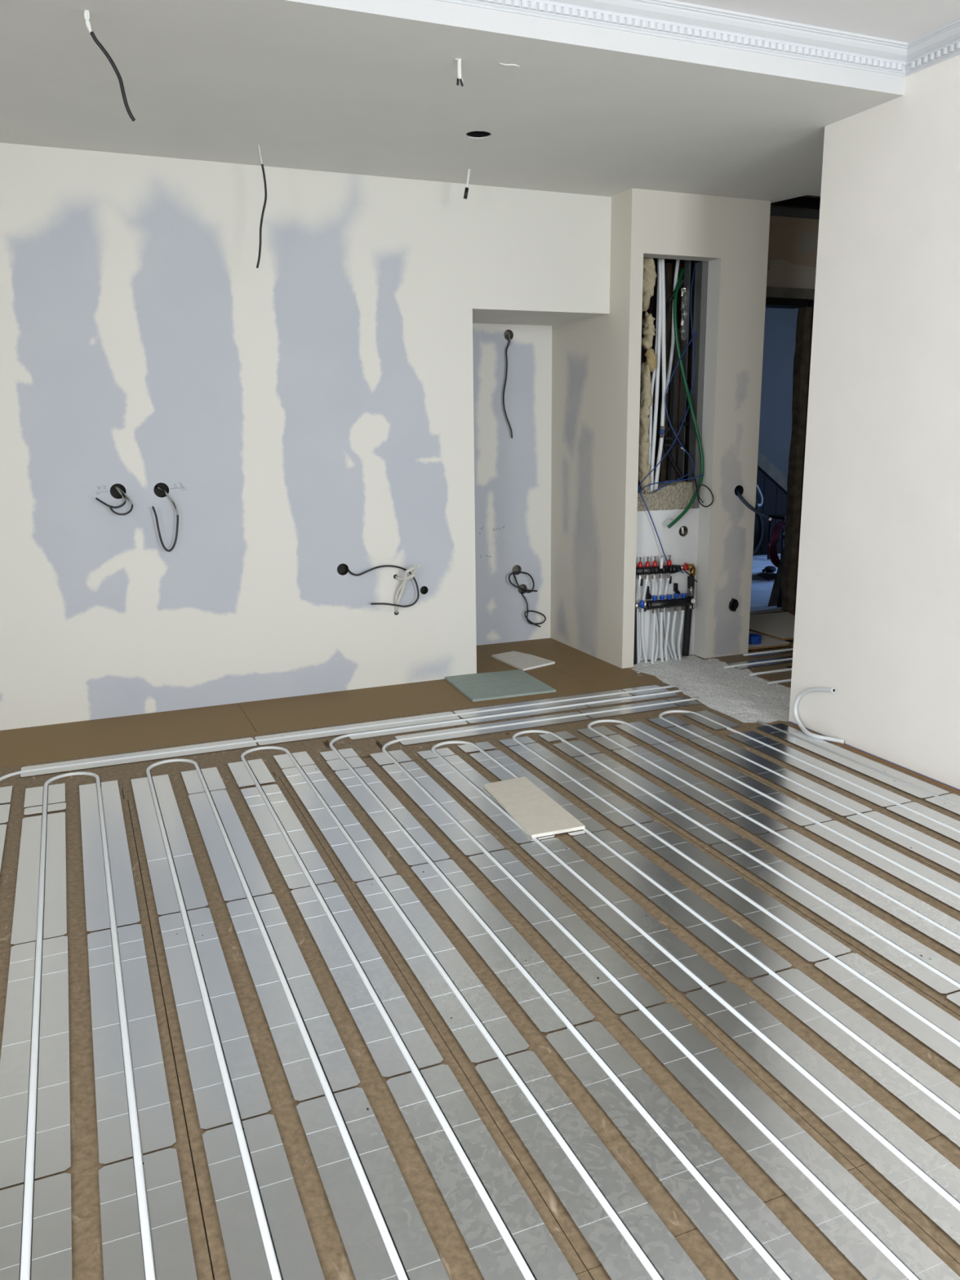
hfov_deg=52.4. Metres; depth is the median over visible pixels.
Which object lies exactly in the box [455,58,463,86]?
cable
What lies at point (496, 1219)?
pipe
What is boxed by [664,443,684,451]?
hose
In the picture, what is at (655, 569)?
manifold
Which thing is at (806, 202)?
ceiling
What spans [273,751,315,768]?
plate
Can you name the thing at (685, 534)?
box
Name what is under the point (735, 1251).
plate
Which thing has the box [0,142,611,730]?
wall
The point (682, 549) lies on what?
wall
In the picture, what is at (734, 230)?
wall
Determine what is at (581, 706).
plate
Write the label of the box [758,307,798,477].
wall
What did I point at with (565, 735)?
plate
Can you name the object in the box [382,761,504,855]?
plate
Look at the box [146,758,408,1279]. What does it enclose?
pipe
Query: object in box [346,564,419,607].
cable
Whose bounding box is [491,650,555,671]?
gypsum offcut
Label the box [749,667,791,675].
pipe
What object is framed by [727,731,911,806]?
plate
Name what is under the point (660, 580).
riser pipe
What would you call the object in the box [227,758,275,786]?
plate
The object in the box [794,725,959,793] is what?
trim
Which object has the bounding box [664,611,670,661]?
riser pipe
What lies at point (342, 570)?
box
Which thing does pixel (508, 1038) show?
plate
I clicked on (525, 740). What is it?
plate
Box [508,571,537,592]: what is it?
cable
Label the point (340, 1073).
plate
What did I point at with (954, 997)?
plate
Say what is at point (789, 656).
plate
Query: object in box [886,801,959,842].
plate
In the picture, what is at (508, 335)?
cable
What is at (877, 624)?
wall
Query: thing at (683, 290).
wrap
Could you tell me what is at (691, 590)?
air vent
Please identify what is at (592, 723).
pipe
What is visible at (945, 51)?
trim
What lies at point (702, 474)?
cable
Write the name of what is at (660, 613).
riser pipe
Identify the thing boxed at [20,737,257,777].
plate
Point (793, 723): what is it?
trim
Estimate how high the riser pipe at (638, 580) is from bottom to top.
0.546 m
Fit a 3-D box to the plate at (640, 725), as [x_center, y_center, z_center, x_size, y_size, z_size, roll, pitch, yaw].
[0.779,0.447,4.603,0.148,0.020,0.323,-6,14,-22]
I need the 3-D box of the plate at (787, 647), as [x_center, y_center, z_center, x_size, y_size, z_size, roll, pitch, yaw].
[2.140,0.054,6.311,1.000,0.020,0.128,-6,14,-22]
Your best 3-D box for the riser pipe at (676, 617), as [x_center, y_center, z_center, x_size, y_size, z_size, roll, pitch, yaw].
[1.210,-0.029,6.057,0.023,0.297,0.017,-6,14,-22]
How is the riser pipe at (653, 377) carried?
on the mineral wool
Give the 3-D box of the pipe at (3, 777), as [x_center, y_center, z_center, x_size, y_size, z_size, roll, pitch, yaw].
[0.664,0.992,2.127,3.443,0.016,5.918,-6,14,-22]
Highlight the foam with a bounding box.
[638,257,657,493]
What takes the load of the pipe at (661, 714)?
on the floor
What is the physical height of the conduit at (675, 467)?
0.307 m
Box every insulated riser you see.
[633,608,636,664]
[681,575,694,656]
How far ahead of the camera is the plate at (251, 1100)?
2.38 m
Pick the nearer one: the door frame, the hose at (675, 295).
the hose at (675, 295)
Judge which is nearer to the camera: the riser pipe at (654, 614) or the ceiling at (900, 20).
the ceiling at (900, 20)
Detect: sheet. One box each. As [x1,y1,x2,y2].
[748,631,790,649]
[749,612,795,639]
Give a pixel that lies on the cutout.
(473, 134)
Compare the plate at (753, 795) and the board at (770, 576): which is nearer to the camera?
the plate at (753, 795)
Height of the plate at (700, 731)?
0.020 m
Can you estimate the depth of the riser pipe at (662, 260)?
5.75 m
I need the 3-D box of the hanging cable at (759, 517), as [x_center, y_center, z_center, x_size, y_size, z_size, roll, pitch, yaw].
[2.680,-1.130,9.460,0.173,0.630,0.044,-6,14,-22]
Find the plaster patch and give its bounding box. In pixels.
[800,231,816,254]
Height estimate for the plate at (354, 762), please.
0.021 m
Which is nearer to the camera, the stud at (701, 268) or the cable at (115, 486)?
the cable at (115, 486)
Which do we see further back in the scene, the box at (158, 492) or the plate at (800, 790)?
the box at (158, 492)
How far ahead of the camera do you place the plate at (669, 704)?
4.98 m
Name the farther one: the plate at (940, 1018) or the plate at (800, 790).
the plate at (800, 790)
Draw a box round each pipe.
[0,684,679,781]
[19,771,155,1279]
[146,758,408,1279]
[240,746,662,1279]
[328,688,790,1279]
[382,696,919,1279]
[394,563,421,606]
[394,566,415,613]
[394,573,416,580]
[431,740,959,1211]
[512,729,959,1047]
[587,719,959,939]
[635,578,640,662]
[638,611,641,658]
[640,578,648,662]
[646,257,657,493]
[649,257,662,492]
[650,578,659,661]
[650,613,656,663]
[653,258,666,489]
[657,577,670,658]
[658,710,959,863]
[659,612,663,662]
[662,577,674,658]
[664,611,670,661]
[666,259,679,392]
[671,610,677,659]
[672,617,676,654]
[677,609,684,659]
[723,657,792,668]
[742,648,793,655]
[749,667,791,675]
[756,720,959,806]
[767,679,791,684]
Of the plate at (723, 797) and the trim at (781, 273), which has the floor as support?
the plate at (723, 797)
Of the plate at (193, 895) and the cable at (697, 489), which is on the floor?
the plate at (193, 895)
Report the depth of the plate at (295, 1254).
1.83 m
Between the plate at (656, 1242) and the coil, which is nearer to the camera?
the plate at (656, 1242)
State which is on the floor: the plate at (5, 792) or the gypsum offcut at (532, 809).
the plate at (5, 792)
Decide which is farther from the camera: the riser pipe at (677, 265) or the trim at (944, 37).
the riser pipe at (677, 265)
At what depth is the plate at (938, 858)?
3.40 m
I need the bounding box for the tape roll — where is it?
[748,633,761,644]
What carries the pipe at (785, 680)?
on the plate
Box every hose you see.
[663,422,689,437]
[664,436,688,461]
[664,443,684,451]
[666,267,703,528]
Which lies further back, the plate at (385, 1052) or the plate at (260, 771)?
the plate at (260, 771)
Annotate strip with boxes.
[659,262,672,484]
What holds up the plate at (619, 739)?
on the floor
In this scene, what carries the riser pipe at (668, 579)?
attached to the manifold at (655, 569)
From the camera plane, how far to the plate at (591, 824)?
4.02 m
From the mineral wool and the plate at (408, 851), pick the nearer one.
the plate at (408, 851)
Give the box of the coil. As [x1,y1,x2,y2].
[767,521,785,567]
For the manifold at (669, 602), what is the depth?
5.92 m
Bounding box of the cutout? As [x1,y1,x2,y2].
[466,131,490,137]
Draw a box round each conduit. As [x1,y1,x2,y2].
[660,275,684,358]
[662,435,684,480]
[734,488,772,520]
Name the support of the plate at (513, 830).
on the floor
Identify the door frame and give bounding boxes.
[765,297,814,611]
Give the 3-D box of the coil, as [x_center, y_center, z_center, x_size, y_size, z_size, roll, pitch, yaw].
[2.771,-0.869,8.890,0.120,0.424,0.324,-6,14,-22]
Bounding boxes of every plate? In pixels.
[0,786,12,804]
[0,804,10,823]
[0,824,6,871]
[0,936,71,1188]
[0,1173,71,1279]
[10,812,66,944]
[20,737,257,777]
[23,782,65,807]
[23,802,66,817]
[79,780,140,933]
[87,924,176,1164]
[98,1147,197,1279]
[130,774,208,915]
[158,907,271,1128]
[181,767,226,794]
[188,789,271,901]
[202,1114,324,1279]
[226,893,360,1101]
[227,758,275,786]
[240,784,334,888]
[254,711,460,745]
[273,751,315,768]
[281,764,396,881]
[290,882,443,1077]
[296,1087,449,1279]
[320,747,358,760]
[326,756,366,770]
[334,766,449,865]
[348,720,467,739]
[355,875,529,1062]
[369,749,412,764]
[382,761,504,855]
[386,1064,578,1279]
[395,711,590,745]
[410,859,595,1032]
[416,747,455,759]
[426,755,555,843]
[453,689,632,718]
[457,741,496,752]
[466,704,587,723]
[468,849,666,1013]
[469,750,606,835]
[475,1050,706,1279]
[498,736,535,746]
[508,742,653,826]
[520,837,727,991]
[537,730,577,742]
[545,1021,833,1279]
[552,740,599,756]
[573,753,742,844]
[573,830,791,977]
[576,725,617,737]
[580,699,678,718]
[586,692,678,706]
[591,734,637,750]
[613,721,676,744]
[613,746,787,834]
[619,1003,959,1279]
[622,684,668,695]
[622,821,851,961]
[648,715,689,727]
[651,741,831,826]
[666,697,699,706]
[666,724,713,738]
[681,710,740,729]
[684,982,959,1245]
[688,735,872,816]
[711,838,959,994]
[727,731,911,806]
[728,655,792,668]
[743,646,793,656]
[752,968,959,1147]
[756,723,949,798]
[758,829,959,954]
[804,820,959,911]
[814,952,959,1068]
[846,811,959,874]
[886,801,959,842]
[924,793,959,814]
[946,991,959,1006]
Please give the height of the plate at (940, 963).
0.022 m
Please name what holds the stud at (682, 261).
in the wall at (651, 309)
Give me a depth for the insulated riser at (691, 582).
6.04 m
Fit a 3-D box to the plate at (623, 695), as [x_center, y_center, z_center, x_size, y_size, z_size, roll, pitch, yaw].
[0.342,0.340,5.107,0.987,0.019,0.136,-6,14,-22]
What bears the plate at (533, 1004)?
on the floor
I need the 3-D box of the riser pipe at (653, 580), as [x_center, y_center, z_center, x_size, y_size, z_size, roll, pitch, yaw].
[1.064,-0.114,5.961,0.039,0.552,0.098,9,16,37]
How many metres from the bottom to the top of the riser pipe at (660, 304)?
1.363 m
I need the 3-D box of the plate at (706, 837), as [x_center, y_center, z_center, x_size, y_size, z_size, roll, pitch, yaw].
[0.667,0.615,3.853,0.148,0.020,0.993,-6,14,-22]
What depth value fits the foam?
5.70 m
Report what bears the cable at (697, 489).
attached to the hose at (675, 295)
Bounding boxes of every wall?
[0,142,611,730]
[472,323,551,645]
[550,188,632,668]
[622,188,770,668]
[635,508,698,660]
[637,257,708,531]
[643,253,720,657]
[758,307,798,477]
[767,195,820,269]
[788,53,959,789]
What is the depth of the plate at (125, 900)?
3.30 m
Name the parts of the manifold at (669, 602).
valve handle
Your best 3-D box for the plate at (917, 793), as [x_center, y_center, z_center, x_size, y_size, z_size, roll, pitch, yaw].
[1.583,0.518,4.243,0.152,0.021,0.995,-6,14,-22]
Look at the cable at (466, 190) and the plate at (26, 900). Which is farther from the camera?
the cable at (466, 190)
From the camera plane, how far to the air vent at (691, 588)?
5.94 m
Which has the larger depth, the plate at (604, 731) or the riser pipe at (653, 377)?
the riser pipe at (653, 377)
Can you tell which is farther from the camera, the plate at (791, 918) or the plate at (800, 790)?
the plate at (800, 790)
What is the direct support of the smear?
attached to the ceiling at (367, 87)
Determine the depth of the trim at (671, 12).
3.41 m
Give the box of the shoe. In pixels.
[761,565,776,572]
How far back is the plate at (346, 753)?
4.34 m
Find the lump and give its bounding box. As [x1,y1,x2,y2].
[644,347,657,372]
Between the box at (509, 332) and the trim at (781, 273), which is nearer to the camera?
the box at (509, 332)
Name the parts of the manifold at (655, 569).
valve handle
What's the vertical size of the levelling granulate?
0.017 m
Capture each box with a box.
[110,483,125,498]
[153,482,168,497]
[337,563,348,575]
[420,586,427,594]
[503,329,513,340]
[511,564,521,574]
[517,583,527,594]
[679,525,688,536]
[728,599,738,609]
[734,484,743,496]
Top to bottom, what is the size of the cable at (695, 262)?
1.814 m
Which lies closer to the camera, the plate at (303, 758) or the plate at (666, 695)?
the plate at (303, 758)
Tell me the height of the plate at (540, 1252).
0.020 m
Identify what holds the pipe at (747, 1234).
on the floor
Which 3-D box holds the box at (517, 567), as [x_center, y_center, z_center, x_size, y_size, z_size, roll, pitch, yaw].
[0.235,-0.469,6.495,0.068,0.068,0.046,-6,14,-22]
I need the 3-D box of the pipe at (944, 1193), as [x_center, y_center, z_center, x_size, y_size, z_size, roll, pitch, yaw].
[0.913,1.014,2.016,0.216,0.016,5.516,-6,14,-22]
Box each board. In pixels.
[444,669,555,702]
[757,572,776,581]
[767,546,784,606]
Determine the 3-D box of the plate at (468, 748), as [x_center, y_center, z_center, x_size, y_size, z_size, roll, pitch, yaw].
[-0.015,0.495,4.426,0.148,0.020,0.104,-6,14,-22]
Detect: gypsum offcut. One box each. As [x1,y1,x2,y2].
[484,776,585,838]
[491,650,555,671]
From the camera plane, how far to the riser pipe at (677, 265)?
5.83 m
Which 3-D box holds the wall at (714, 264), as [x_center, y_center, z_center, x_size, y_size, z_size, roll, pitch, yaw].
[1.122,-1.021,5.751,0.537,2.352,0.119,-6,14,-22]
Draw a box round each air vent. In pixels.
[688,587,694,596]
[689,586,692,595]
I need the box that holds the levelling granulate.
[630,654,791,722]
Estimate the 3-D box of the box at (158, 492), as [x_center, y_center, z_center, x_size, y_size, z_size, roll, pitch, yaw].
[-1.587,-0.747,4.850,0.072,0.072,0.051,-6,14,-22]
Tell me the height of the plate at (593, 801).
0.022 m
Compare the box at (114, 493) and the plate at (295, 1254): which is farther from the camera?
the box at (114, 493)
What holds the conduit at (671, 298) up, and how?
in the wall at (651, 309)
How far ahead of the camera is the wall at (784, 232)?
6.88 m
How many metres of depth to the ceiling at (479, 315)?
5.71 m
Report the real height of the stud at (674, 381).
1.040 m
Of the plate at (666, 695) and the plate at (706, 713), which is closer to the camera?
the plate at (706, 713)
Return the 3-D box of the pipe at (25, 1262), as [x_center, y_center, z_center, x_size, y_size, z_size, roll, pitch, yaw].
[-0.615,1.136,1.538,0.216,0.016,5.791,-6,14,-22]
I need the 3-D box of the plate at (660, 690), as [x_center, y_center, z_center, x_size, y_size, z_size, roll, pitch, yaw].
[0.906,0.283,5.337,0.222,0.019,0.136,-6,14,-22]
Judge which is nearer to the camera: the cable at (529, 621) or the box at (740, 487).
the box at (740, 487)
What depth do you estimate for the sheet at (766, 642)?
6.32 m
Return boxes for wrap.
[680,288,686,340]
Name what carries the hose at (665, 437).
in the wall at (651, 309)
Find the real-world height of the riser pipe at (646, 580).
0.542 m
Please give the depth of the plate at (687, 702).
5.10 m
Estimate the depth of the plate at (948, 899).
3.23 m
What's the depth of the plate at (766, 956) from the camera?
2.94 m
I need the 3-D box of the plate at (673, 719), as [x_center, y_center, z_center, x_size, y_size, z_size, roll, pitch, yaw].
[0.923,0.409,4.766,0.148,0.021,0.147,-6,14,-22]
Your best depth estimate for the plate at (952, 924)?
3.05 m
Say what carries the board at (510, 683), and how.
on the floor
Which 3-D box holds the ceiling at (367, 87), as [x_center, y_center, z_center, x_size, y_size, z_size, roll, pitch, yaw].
[-0.108,-2.249,4.069,7.800,0.175,1.916,-6,14,-22]
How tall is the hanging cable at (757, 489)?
0.222 m
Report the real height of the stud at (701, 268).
1.522 m
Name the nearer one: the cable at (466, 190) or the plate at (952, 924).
the plate at (952, 924)
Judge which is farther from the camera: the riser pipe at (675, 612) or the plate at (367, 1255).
the riser pipe at (675, 612)
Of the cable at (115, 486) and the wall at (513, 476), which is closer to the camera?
the cable at (115, 486)
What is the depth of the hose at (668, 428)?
5.86 m
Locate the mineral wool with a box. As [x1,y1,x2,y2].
[637,480,693,511]
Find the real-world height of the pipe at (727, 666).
0.018 m
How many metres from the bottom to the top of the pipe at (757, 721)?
0.016 m
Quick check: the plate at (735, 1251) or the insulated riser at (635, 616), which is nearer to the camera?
the plate at (735, 1251)
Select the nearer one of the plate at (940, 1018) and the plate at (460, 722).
the plate at (940, 1018)
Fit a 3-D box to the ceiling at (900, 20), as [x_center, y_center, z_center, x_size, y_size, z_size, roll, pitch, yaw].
[0.505,-1.391,-0.254,5.520,0.050,6.684,-6,14,-22]
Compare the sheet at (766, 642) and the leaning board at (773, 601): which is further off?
the leaning board at (773, 601)
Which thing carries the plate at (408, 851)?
on the floor
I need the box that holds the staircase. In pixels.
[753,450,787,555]
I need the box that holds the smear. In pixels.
[499,62,519,66]
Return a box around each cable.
[84,9,135,121]
[95,485,126,508]
[109,486,133,515]
[151,485,178,551]
[256,144,266,268]
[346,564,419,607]
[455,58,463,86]
[463,168,470,199]
[502,333,512,438]
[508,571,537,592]
[521,591,546,627]
[638,262,695,573]
[640,474,704,491]
[654,329,696,492]
[692,473,713,507]
[728,598,736,611]
[752,497,763,555]
[755,484,763,506]
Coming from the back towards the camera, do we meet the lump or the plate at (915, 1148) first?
the lump
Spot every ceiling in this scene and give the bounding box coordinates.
[0,0,905,203]
[472,308,608,325]
[672,0,959,42]
[770,196,820,209]
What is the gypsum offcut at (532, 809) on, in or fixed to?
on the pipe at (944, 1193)
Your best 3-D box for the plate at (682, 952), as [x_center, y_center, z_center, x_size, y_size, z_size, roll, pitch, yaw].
[0.395,0.812,2.977,0.148,0.021,0.988,-6,14,-22]
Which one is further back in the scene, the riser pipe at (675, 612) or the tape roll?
the tape roll
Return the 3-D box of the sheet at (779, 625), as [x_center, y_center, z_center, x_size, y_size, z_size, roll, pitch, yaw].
[2.010,-0.112,6.891,0.445,0.012,0.962,4,13,19]
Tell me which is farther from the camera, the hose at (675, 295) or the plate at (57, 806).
the hose at (675, 295)
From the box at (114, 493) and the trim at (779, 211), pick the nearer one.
the box at (114, 493)
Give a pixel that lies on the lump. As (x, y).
(651, 357)
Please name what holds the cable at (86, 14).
hanging from the ceiling at (367, 87)
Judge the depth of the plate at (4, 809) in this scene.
3.72 m
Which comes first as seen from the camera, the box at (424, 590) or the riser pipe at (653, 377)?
the box at (424, 590)
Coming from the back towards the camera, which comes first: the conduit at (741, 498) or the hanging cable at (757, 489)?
the hanging cable at (757, 489)
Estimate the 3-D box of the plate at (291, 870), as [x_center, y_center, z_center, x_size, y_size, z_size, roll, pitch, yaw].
[-0.717,0.699,3.541,0.149,0.020,0.950,-6,14,-22]
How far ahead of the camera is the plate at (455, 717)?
4.71 m
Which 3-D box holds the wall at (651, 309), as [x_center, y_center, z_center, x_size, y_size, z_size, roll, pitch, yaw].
[0.964,-1.624,5.963,0.613,1.880,0.619,-6,14,-22]
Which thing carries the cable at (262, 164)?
hanging from the ceiling at (367, 87)
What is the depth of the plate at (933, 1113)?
2.27 m
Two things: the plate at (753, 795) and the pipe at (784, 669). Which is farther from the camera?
the pipe at (784, 669)
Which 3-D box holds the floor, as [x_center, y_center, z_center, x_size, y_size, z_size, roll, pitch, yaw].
[2.358,0.570,4.041,11.800,0.040,12.220,-6,14,-22]
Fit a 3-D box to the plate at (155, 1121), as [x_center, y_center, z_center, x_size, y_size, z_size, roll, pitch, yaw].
[-0.879,0.951,2.413,0.148,0.021,0.988,-6,14,-22]
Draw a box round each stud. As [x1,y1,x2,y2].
[667,328,679,480]
[675,259,684,479]
[677,260,707,508]
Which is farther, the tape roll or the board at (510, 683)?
the tape roll
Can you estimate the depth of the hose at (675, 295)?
5.79 m
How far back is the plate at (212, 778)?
4.04 m
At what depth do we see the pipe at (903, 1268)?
2.31 m
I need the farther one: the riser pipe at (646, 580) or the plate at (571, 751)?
the riser pipe at (646, 580)
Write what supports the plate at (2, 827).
on the floor
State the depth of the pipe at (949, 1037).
3.03 m
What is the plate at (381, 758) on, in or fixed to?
on the floor
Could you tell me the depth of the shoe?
9.36 m
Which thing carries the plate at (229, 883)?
on the floor
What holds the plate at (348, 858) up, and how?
on the floor
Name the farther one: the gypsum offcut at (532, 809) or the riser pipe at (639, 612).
the riser pipe at (639, 612)
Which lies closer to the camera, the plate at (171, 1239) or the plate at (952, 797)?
the plate at (171, 1239)
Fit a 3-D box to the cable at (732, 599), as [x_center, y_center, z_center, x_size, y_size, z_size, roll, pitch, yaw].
[1.562,-0.216,6.034,0.065,0.088,0.014,-10,16,-37]
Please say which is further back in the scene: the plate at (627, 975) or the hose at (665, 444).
the hose at (665, 444)
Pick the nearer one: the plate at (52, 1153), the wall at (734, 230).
the plate at (52, 1153)
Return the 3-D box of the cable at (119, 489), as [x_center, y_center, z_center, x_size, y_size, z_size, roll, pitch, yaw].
[-1.748,-0.677,4.744,0.112,0.134,0.093,-6,14,-22]
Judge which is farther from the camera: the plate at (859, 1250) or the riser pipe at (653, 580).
the riser pipe at (653, 580)
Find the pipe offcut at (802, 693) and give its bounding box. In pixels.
[793,687,844,743]
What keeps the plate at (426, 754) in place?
on the floor
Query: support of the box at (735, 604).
attached to the wall at (734, 230)
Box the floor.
[0,553,959,1279]
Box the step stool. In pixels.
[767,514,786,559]
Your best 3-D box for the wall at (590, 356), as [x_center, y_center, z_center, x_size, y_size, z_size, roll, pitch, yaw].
[0.651,-1.223,5.961,0.001,2.665,0.944,-6,14,-22]
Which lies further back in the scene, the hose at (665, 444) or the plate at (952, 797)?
the hose at (665, 444)
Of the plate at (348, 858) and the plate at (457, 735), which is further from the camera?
the plate at (457, 735)
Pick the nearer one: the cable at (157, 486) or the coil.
the cable at (157, 486)
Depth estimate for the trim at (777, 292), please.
6.92 m
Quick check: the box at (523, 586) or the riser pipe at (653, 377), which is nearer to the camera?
the riser pipe at (653, 377)
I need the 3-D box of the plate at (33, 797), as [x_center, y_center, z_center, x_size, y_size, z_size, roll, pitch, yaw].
[-1.739,0.630,3.902,0.148,0.021,0.220,-6,14,-22]
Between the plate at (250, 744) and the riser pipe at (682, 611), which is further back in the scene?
the riser pipe at (682, 611)
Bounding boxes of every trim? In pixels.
[436,0,907,76]
[765,286,814,300]
[766,258,816,288]
[769,206,819,219]
[788,721,959,791]
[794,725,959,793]
[905,18,959,76]
[910,41,959,69]
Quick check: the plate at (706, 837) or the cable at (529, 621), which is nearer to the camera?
the plate at (706, 837)
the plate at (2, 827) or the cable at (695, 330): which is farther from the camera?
the cable at (695, 330)
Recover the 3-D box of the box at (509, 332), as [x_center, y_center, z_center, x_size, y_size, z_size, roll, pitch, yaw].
[0.172,-1.922,6.152,0.066,0.066,0.046,-6,14,-22]

